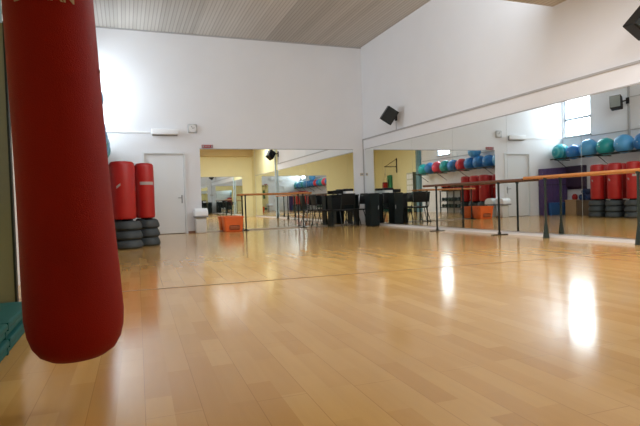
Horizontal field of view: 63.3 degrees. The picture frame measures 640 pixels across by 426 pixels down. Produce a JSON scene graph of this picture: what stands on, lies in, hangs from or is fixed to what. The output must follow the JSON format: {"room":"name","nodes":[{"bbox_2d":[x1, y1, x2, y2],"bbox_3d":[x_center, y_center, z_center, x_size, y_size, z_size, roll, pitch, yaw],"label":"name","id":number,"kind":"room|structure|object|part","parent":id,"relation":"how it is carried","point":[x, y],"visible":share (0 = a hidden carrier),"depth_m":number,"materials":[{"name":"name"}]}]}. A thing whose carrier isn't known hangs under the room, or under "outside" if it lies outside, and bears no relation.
{"room":"fitness studio","nodes":[
{"label":"fitness studio","id":0,"kind":"room"},
{"bbox_2d":[1,2,19,285],"bbox_3d":[-4.327,-1.899,8.227,0.200,5.140,9.087,-2,1,-21],"label":"wall","id":1,"kind":"structure","parent":0,"point":[17,247],"depth_m":5.00,"materials":[{"name":"white paint"}]},
{"bbox_2d":[96,28,364,232],"bbox_3d":[-2.322,-2.097,13.940,7.980,5.140,0.200,-2,1,-21],"label":"wall","id":2,"kind":"structure","parent":0,"point":[238,93],"depth_m":13.73,"materials":[{"name":"white paint"}]},
{"bbox_2d":[106,131,150,132],"bbox_3d":[-5.041,-1.999,12.801,1.686,0.020,0.020,-2,1,-21],"label":"trim","id":3,"kind":"structure","parent":2,"relation":"attached to","point":[106,131],"depth_m":12.92,"materials":[{"name":"white"}]},
{"bbox_2d":[151,128,177,135],"bbox_3d":[-3.934,-2.050,13.158,0.660,0.165,0.130,-2,1,-21],"label":"emergency light","id":4,"kind":"object","parent":2,"relation":"attached to","point":[154,131],"visible":1,"depth_m":13.11,"materials":[{"name":"white plastic"}]},
{"bbox_2d":[142,152,187,233],"bbox_3d":[-3.972,-0.558,13.302,1.260,2.200,0.245,-2,1,-21],"label":"door","id":5,"kind":"structure","parent":2,"relation":"in","point":[169,168],"depth_m":13.30,"materials":[{"name":"white wood"}]},
{"bbox_2d":[188,124,196,132],"bbox_3d":[-3.302,-2.189,13.438,0.230,0.230,0.047,-2,1,-21],"label":"wall clock","id":6,"kind":"object","parent":2,"relation":"attached to","point":[192,128],"visible":1,"depth_m":13.42,"materials":[{"name":"grey plastic"}]},
{"bbox_2d":[202,145,212,147],"bbox_3d":[-2.947,-1.744,13.582,0.290,0.080,0.037,-2,1,-21],"label":"sign","id":7,"kind":"object","parent":2,"relation":"attached to","point":[203,146],"visible":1,"depth_m":13.57,"materials":[{"name":"red"}]},
{"bbox_2d":[96,26,360,48],"bbox_3d":[-2.364,-4.649,13.773,7.580,0.030,0.030,-2,1,-21],"label":"trim","id":8,"kind":"structure","parent":2,"relation":"attached to","point":[96,26],"depth_m":13.68,"materials":[{"name":"grey"}]},
{"bbox_2d":[199,148,353,231],"bbox_3d":[-1.057,-0.675,14.314,4.377,2.180,0.019,-2,1,-21],"label":"wall mirror","id":9,"kind":"object","parent":2,"relation":"attached to","point":[226,174],"visible":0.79,"depth_m":14.22,"materials":[{"name":"clear glass"}]},
{"bbox_3d":[-2.424,-0.621,13.805,1.453,2.142,0.011,-2,1,-21],"label":"mirror panel","id":10,"kind":"part","parent":9,"relation":"part of","materials":[{"name":"clear glass"}]},
{"bbox_3d":[-1.092,-1.756,14.288,4.377,0.018,0.019,-2,1,-21],"label":"rail","id":11,"kind":"part","parent":9,"relation":"part of","materials":[{"name":"grey metal"}]},
{"bbox_3d":[-1.023,0.404,14.339,4.377,0.020,0.019,-2,1,-21],"label":"rail","id":12,"kind":"part","parent":9,"relation":"part of","materials":[{"name":"silver metal"}]},
{"bbox_3d":[-1.059,-0.676,14.317,1.453,2.142,0.011,-2,1,-21],"label":"mirror panel","id":13,"kind":"part","parent":9,"relation":"part of","materials":[{"name":"clear glass"}]},
{"bbox_3d":[0.306,-0.732,14.830,1.453,2.142,0.011,-2,1,-21],"label":"mirror panel","id":14,"kind":"part","parent":9,"relation":"part of","materials":[{"name":"clear glass"}]},
{"bbox_2d":[93,0,429,47],"bbox_3d":[-1.099,-4.676,10.403,7.980,0.100,7.627,-2,1,-21],"label":"ceiling","id":15,"kind":"structure","parent":0,"point":[349,23],"depth_m":12.35,"materials":[{"name":"beige wood"}]},
{"bbox_2d":[0,224,639,425],"bbox_3d":[0.301,0.597,7.245,7.980,0.100,14.637,-2,1,-21],"label":"floor","id":16,"kind":"structure","parent":0,"point":[556,341],"depth_m":2.71,"materials":[{"name":"laminate"}]},
{"bbox_2d":[0,0,1,22],"bbox_3d":[-2.490,-1.156,3.901,0.178,3.740,0.320,-2,1,-21],"label":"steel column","id":17,"kind":"structure","parent":16,"relation":"on","point":[0,0],"depth_m":4.03,"materials":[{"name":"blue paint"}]},
{"bbox_2d":[0,21,18,302],"bbox_3d":[-2.308,-0.316,3.659,0.240,2.060,0.180,-2,1,-21],"label":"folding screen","id":18,"kind":"object","parent":16,"relation":"on","point":[9,292],"visible":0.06,"depth_m":3.67,"materials":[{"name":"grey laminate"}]},
{"bbox_2d":[0,329,24,362],"bbox_3d":[-1.552,0.710,2.000,0.397,0.040,2.620,-2,1,-21],"label":"mat","id":19,"kind":"object","parent":16,"relation":"on","point":[6,353],"visible":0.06,"depth_m":2.70,"materials":[{"name":"teal plastic"}]},
{"bbox_2d":[0,319,23,356],"bbox_3d":[-1.548,0.668,2.003,0.409,0.040,2.585,-2,1,-21],"label":"mat","id":20,"kind":"object","parent":19,"relation":"on","point":[16,331],"visible":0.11,"depth_m":2.68,"materials":[{"name":"teal plastic"}]},
{"bbox_2d":[0,315,22,342],"bbox_3d":[-1.559,0.628,2.001,0.391,0.040,2.550,-2,1,-21],"label":"mat","id":21,"kind":"object","parent":20,"relation":"on","point":[4,336],"visible":0.06,"depth_m":2.72,"materials":[{"name":"teal plastic"}]},
{"bbox_2d":[0,301,21,336],"bbox_3d":[-1.555,0.586,2.005,0.405,0.040,2.515,-2,1,-21],"label":"mat","id":22,"kind":"object","parent":21,"relation":"on","point":[10,312],"visible":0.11,"depth_m":2.85,"materials":[{"name":"teal plastic"}]},
{"bbox_2d":[109,161,143,249],"bbox_3d":[-3.385,-0.139,9.068,0.523,1.522,0.511,-2,1,-21],"label":"bag","id":23,"kind":"object","parent":16,"relation":"on","point":[129,235],"visible":0.88,"depth_m":8.87,"materials":[{"name":"red leather"}]},
{"bbox_2d":[135,163,160,245],"bbox_3d":[-3.185,-0.157,9.591,0.411,1.522,0.401,-2,1,-21],"label":"bag","id":24,"kind":"object","parent":16,"relation":"on","point":[144,173],"visible":0.88,"depth_m":9.44,"materials":[{"name":"red leather"}]},
{"bbox_2d":[193,208,207,232],"bbox_3d":[-3.051,0.198,13.300,0.330,0.630,0.400,-2,1,-21],"label":"pedal bin","id":25,"kind":"object","parent":16,"relation":"on","point":[200,214],"visible":1,"depth_m":13.17,"materials":[{"name":"white plastic"}]},
{"bbox_3d":[-3.058,-0.025,13.295,0.320,0.185,0.400,-2,1,-21],"label":"domed lid","id":26,"kind":"part","parent":25,"relation":"part of","materials":[{"name":"white plastic"}]},
{"bbox_2d":[221,216,243,231],"bbox_3d":[-2.282,0.284,13.569,0.543,0.395,0.460,-2,1,-21],"label":"tub","id":27,"kind":"object","parent":16,"relation":"on","point":[230,223],"visible":0.99,"depth_m":13.38,"materials":[{"name":"orange plastic"}]},
{"bbox_2d":[240,192,311,230],"bbox_3d":[-1.161,-0.056,14.061,2.010,0.980,0.340,-2,1,-21],"label":"ballet barre","id":28,"kind":"object","parent":16,"relation":"on","point":[302,193],"visible":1,"depth_m":14.00,"materials":[{"name":"orange wood"}]},
{"bbox_3d":[-1.970,-0.003,13.758,0.037,0.916,0.037,-2,1,-21],"label":"post","id":29,"kind":"part","parent":28,"relation":"part of","materials":[{"name":"green metal"}]},
{"bbox_3d":[-1.176,-0.520,14.050,2.010,0.050,0.050,-2,1,-21],"label":"rail","id":30,"kind":"part","parent":28,"relation":"part of","materials":[{"name":"orange wood"}]},
{"bbox_3d":[-0.463,-0.064,14.323,0.037,0.916,0.037,-2,1,-21],"label":"post","id":31,"kind":"part","parent":28,"relation":"part of","materials":[{"name":"green metal"}]},
{"bbox_2d":[310,195,334,227],"bbox_3d":[0.056,-0.056,14.230,0.538,0.902,0.464,-2,1,-21],"label":"office chair","id":32,"kind":"object","parent":16,"relation":"on","point":[312,197],"visible":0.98,"depth_m":14.11,"materials":[{"name":"black plastic"}]},
{"bbox_3d":[-0.172,-0.349,14.141,0.073,0.297,0.420,-2,1,-21],"label":"backrest","id":33,"kind":"part","parent":32,"relation":"part of","materials":[{"name":"black plastic"}]},
{"bbox_2d":[19,251,639,299],"bbox_3d":[1.028,0.568,5.307,7.440,0.003,0.016,-2,1,-17],"label":"trim","id":34,"kind":"structure","parent":16,"relation":"on","point":[638,251],"depth_m":5.10,"materials":[{"name":"gold metal"}]},
{"bbox_2d":[326,194,358,225],"bbox_3d":[0.658,-0.077,14.723,0.860,0.875,0.360,-2,1,-21],"label":"desk","id":35,"kind":"object","parent":16,"relation":"on","point":[333,201],"visible":0.66,"depth_m":14.59,"materials":[{"name":"black wood"}]},
{"bbox_3d":[0.289,-0.044,14.585,0.030,0.840,0.320,-2,1,-21],"label":"panel","id":36,"kind":"part","parent":35,"relation":"part of","materials":[{"name":"black wood"}]},
{"bbox_2d":[333,190,342,194],"bbox_3d":[0.510,-0.574,14.694,0.320,0.130,0.160,-2,1,-26],"label":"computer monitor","id":37,"kind":"object","parent":35,"relation":"on","point":[337,192],"visible":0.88,"depth_m":14.67,"materials":[{"name":"black plastic"}]},
{"bbox_3d":[0.461,-0.259,14.636,0.335,0.415,0.280,-2,1,-21],"label":"drawer","id":38,"kind":"part","parent":35,"relation":"part of","materials":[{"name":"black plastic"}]},
{"bbox_3d":[0.599,-0.271,14.859,0.800,0.420,0.020,-2,1,-21],"label":"modesty panel","id":39,"kind":"part","parent":35,"relation":"part of","materials":[{"name":"black wood"}]},
{"bbox_3d":[1.037,-0.075,14.866,0.030,0.840,0.320,-2,1,-21],"label":"panel","id":40,"kind":"part","parent":35,"relation":"part of","materials":[{"name":"black wood"}]},
{"bbox_2d":[332,193,356,227],"bbox_3d":[0.637,-0.067,13.875,0.464,0.902,0.538,-3,2,-29],"label":"office chair","id":41,"kind":"object","parent":16,"relation":"on","point":[346,198],"visible":0.98,"depth_m":13.68,"materials":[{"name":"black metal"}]},
{"bbox_3d":[0.629,-0.076,13.890,0.440,0.035,0.420,-3,2,-29],"label":"seat","id":42,"kind":"part","parent":41,"relation":"part of","materials":[{"name":"black plastic"}]},
{"bbox_3d":[0.739,-0.367,13.663,0.420,0.297,0.073,-3,2,-29],"label":"backrest","id":43,"kind":"part","parent":41,"relation":"part of","materials":[{"name":"black plastic"}]},
{"bbox_2d":[344,193,364,226],"bbox_3d":[1.000,-0.090,14.372,0.538,0.902,0.464,-2,1,-23],"label":"office chair","id":44,"kind":"object","parent":16,"relation":"on","point":[362,195],"visible":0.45,"depth_m":14.47,"materials":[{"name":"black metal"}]},
{"bbox_3d":[1.205,-0.401,14.454,0.073,0.297,0.420,-2,1,-23],"label":"backrest","id":45,"kind":"part","parent":44,"relation":"part of","materials":[{"name":"black plastic"}]},
{"bbox_2d":[365,193,379,226],"bbox_3d":[1.409,-0.088,13.959,0.280,0.885,0.350,-2,1,-21],"label":"speaker","id":46,"kind":"object","parent":16,"relation":"on","point":[372,215],"visible":0.98,"depth_m":13.82,"materials":[{"name":"black plastic"}]},
{"bbox_3d":[1.464,-0.084,13.813,0.250,0.800,0.012,-2,1,-21],"label":"door","id":47,"kind":"part","parent":46,"relation":"part of","materials":[{"name":"black plastic"}]},
{"bbox_2d":[423,178,522,235],"bbox_3d":[2.904,-0.106,10.231,0.340,1.000,2.854,-2,1,-24],"label":"ballet barre","id":48,"kind":"object","parent":16,"relation":"on","point":[498,182],"visible":1,"depth_m":9.75,"materials":[{"name":"brown wood"}]},
{"bbox_3d":[2.501,-0.094,11.121,0.037,0.936,0.037,-2,1,-24],"label":"post","id":49,"kind":"part","parent":48,"relation":"part of","materials":[{"name":"green metal"}]},
{"bbox_3d":[2.888,-0.581,10.220,0.050,0.050,2.854,-2,1,-24],"label":"rail","id":50,"kind":"part","parent":48,"relation":"part of","materials":[{"name":"brown wood"}]},
{"bbox_3d":[3.258,-0.079,9.450,0.037,0.936,0.037,-2,1,-24],"label":"post","id":51,"kind":"part","parent":48,"relation":"part of","materials":[{"name":"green metal"}]},
{"bbox_2d":[523,168,639,244],"bbox_3d":[3.932,-0.095,7.807,0.104,1.025,2.350,-2,1,-21],"label":"ballet barre","id":52,"kind":"object","parent":16,"relation":"on","point":[636,170],"visible":0.98,"depth_m":7.56,"materials":[{"name":"orange wood"}]},
{"bbox_3d":[3.680,-0.082,8.466,0.037,0.961,0.037,-2,1,-21],"label":"post","id":53,"kind":"part","parent":52,"relation":"part of","materials":[{"name":"grey metal"}]},
{"bbox_3d":[3.916,-0.582,7.796,0.050,0.050,2.350,-2,1,-21],"label":"rail","id":54,"kind":"part","parent":52,"relation":"part of","materials":[{"name":"orange wood"}]},
{"bbox_3d":[4.263,-0.065,6.944,0.037,0.961,0.037,-2,1,-21],"label":"post","id":55,"kind":"part","parent":52,"relation":"part of","materials":[{"name":"grey metal"}]},
{"bbox_2d":[360,0,639,192],"bbox_3d":[2.951,-2.196,10.960,0.200,5.140,9.087,-2,1,-21],"label":"wall","id":56,"kind":"structure","parent":0,"point":[446,57],"depth_m":10.10,"materials":[{"name":"white paint"}]},
{"bbox_2d":[362,140,365,222],"bbox_3d":[1.294,-0.906,15.185,0.030,2.470,0.030,-2,1,-21],"label":"trim","id":57,"kind":"structure","parent":56,"relation":"attached to","point":[362,140],"depth_m":15.17,"materials":[{"name":"grey"}]},
{"bbox_2d":[380,106,398,128],"bbox_3d":[1.744,-2.418,13.094,0.462,0.581,0.470,-2,1,-1],"label":"loudspeaker","id":58,"kind":"object","parent":56,"relation":"attached to","point":[388,116],"visible":1,"depth_m":12.91,"materials":[{"name":"black plastic"}]},
{"bbox_2d":[382,107,397,124],"bbox_3d":[1.741,-2.421,12.909,0.270,0.350,0.014,31,10,-8],"label":"grille","id":59,"kind":"object","parent":58,"relation":"attached to","point":[390,114],"depth_m":12.90,"materials":[{"name":"black"}]},
{"bbox_2d":[365,223,634,243],"bbox_3d":[3.716,0.378,8.852,0.045,0.045,13.547,-2,1,-21],"label":"baseboard","id":60,"kind":"structure","parent":56,"relation":"attached to","point":[424,227],"depth_m":9.06,"materials":[{"name":"white"}]},
{"bbox_2d":[362,60,639,148],"bbox_3d":[2.860,-1.945,10.928,0.012,0.265,9.085,-2,1,-21],"label":"trim","id":61,"kind":"structure","parent":56,"relation":"attached to","point":[628,75],"depth_m":9.00,"materials":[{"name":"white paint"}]},
{"bbox_2d":[365,82,639,239],"bbox_3d":[3.690,-0.717,8.836,0.019,2.144,13.360,-2,1,-21],"label":"wall mirror","id":62,"kind":"object","parent":56,"relation":"attached to","point":[599,131],"visible":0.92,"depth_m":9.05,"materials":[{"name":"clear glass"}]},
{"bbox_3d":[1.530,-0.784,14.594,0.011,2.106,1.054,-2,1,-21],"label":"mirror panel","id":63,"kind":"part","parent":62,"relation":"part of","materials":[{"name":"clear glass"}]},
{"bbox_3d":[1.991,-0.770,13.368,0.011,2.106,1.554,-2,1,-21],"label":"mirror panel","id":64,"kind":"part","parent":62,"relation":"part of","materials":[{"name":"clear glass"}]},
{"bbox_3d":[2.559,-0.753,11.857,0.011,2.106,1.664,-2,1,-21],"label":"mirror panel","id":65,"kind":"part","parent":62,"relation":"part of","materials":[{"name":"clear glass"}]},
{"bbox_3d":[3.147,-0.735,10.293,0.011,2.106,1.664,-2,1,-21],"label":"mirror panel","id":66,"kind":"part","parent":62,"relation":"part of","materials":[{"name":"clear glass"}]},
{"bbox_3d":[3.656,-1.780,8.812,0.019,0.018,13.360,-2,1,-21],"label":"rail","id":67,"kind":"part","parent":62,"relation":"part of","materials":[{"name":"grey"}]},
{"bbox_3d":[3.724,0.344,8.861,0.019,0.020,13.360,-2,1,-21],"label":"rail","id":68,"kind":"part","parent":62,"relation":"part of","materials":[{"name":"silver metal"}]},
{"bbox_3d":[3.731,-0.717,8.740,0.011,2.106,1.644,-2,1,-21],"label":"mirror panel","id":69,"kind":"part","parent":62,"relation":"part of","materials":[{"name":"clear glass"}]},
{"bbox_3d":[4.311,-0.700,7.195,0.011,2.106,1.644,-2,1,-21],"label":"mirror panel","id":70,"kind":"part","parent":62,"relation":"part of","materials":[{"name":"clear glass"}]},
{"bbox_2d":[623,6,639,40],"bbox_3d":[4.153,-2.377,6.632,0.492,0.645,0.482,-2,1,0],"label":"loudspeaker","id":71,"kind":"object","parent":56,"relation":"attached to","point":[632,25],"visible":1,"depth_m":6.58,"materials":[{"name":"black plastic"}]},
{"bbox_2d":[505,0,565,6],"bbox_3d":[1.485,-3.200,3.679,7.980,0.100,7.210,-2,1,-21],"label":"ceiling","id":72,"kind":"structure","parent":0,"point":[551,3],"depth_m":8.16,"materials":[{"name":"beige wood"}]},
{"bbox_3d":[-1.372,-1.823,1.760,0.780,0.800,0.100,-2,1,-21],"label":"bracket","id":73,"kind":"object","parent":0,"visible":0},
{"bbox_2d":[1,0,123,363],"bbox_3d":[-0.965,-0.595,1.932,0.367,2.289,0.344,-2,1,-2],"label":"bag","id":74,"kind":"object","parent":73,"relation":"hanging from","point":[72,296],"visible":1,"depth_m":1.80,"materials":[{"name":"red leather"}]}
]}

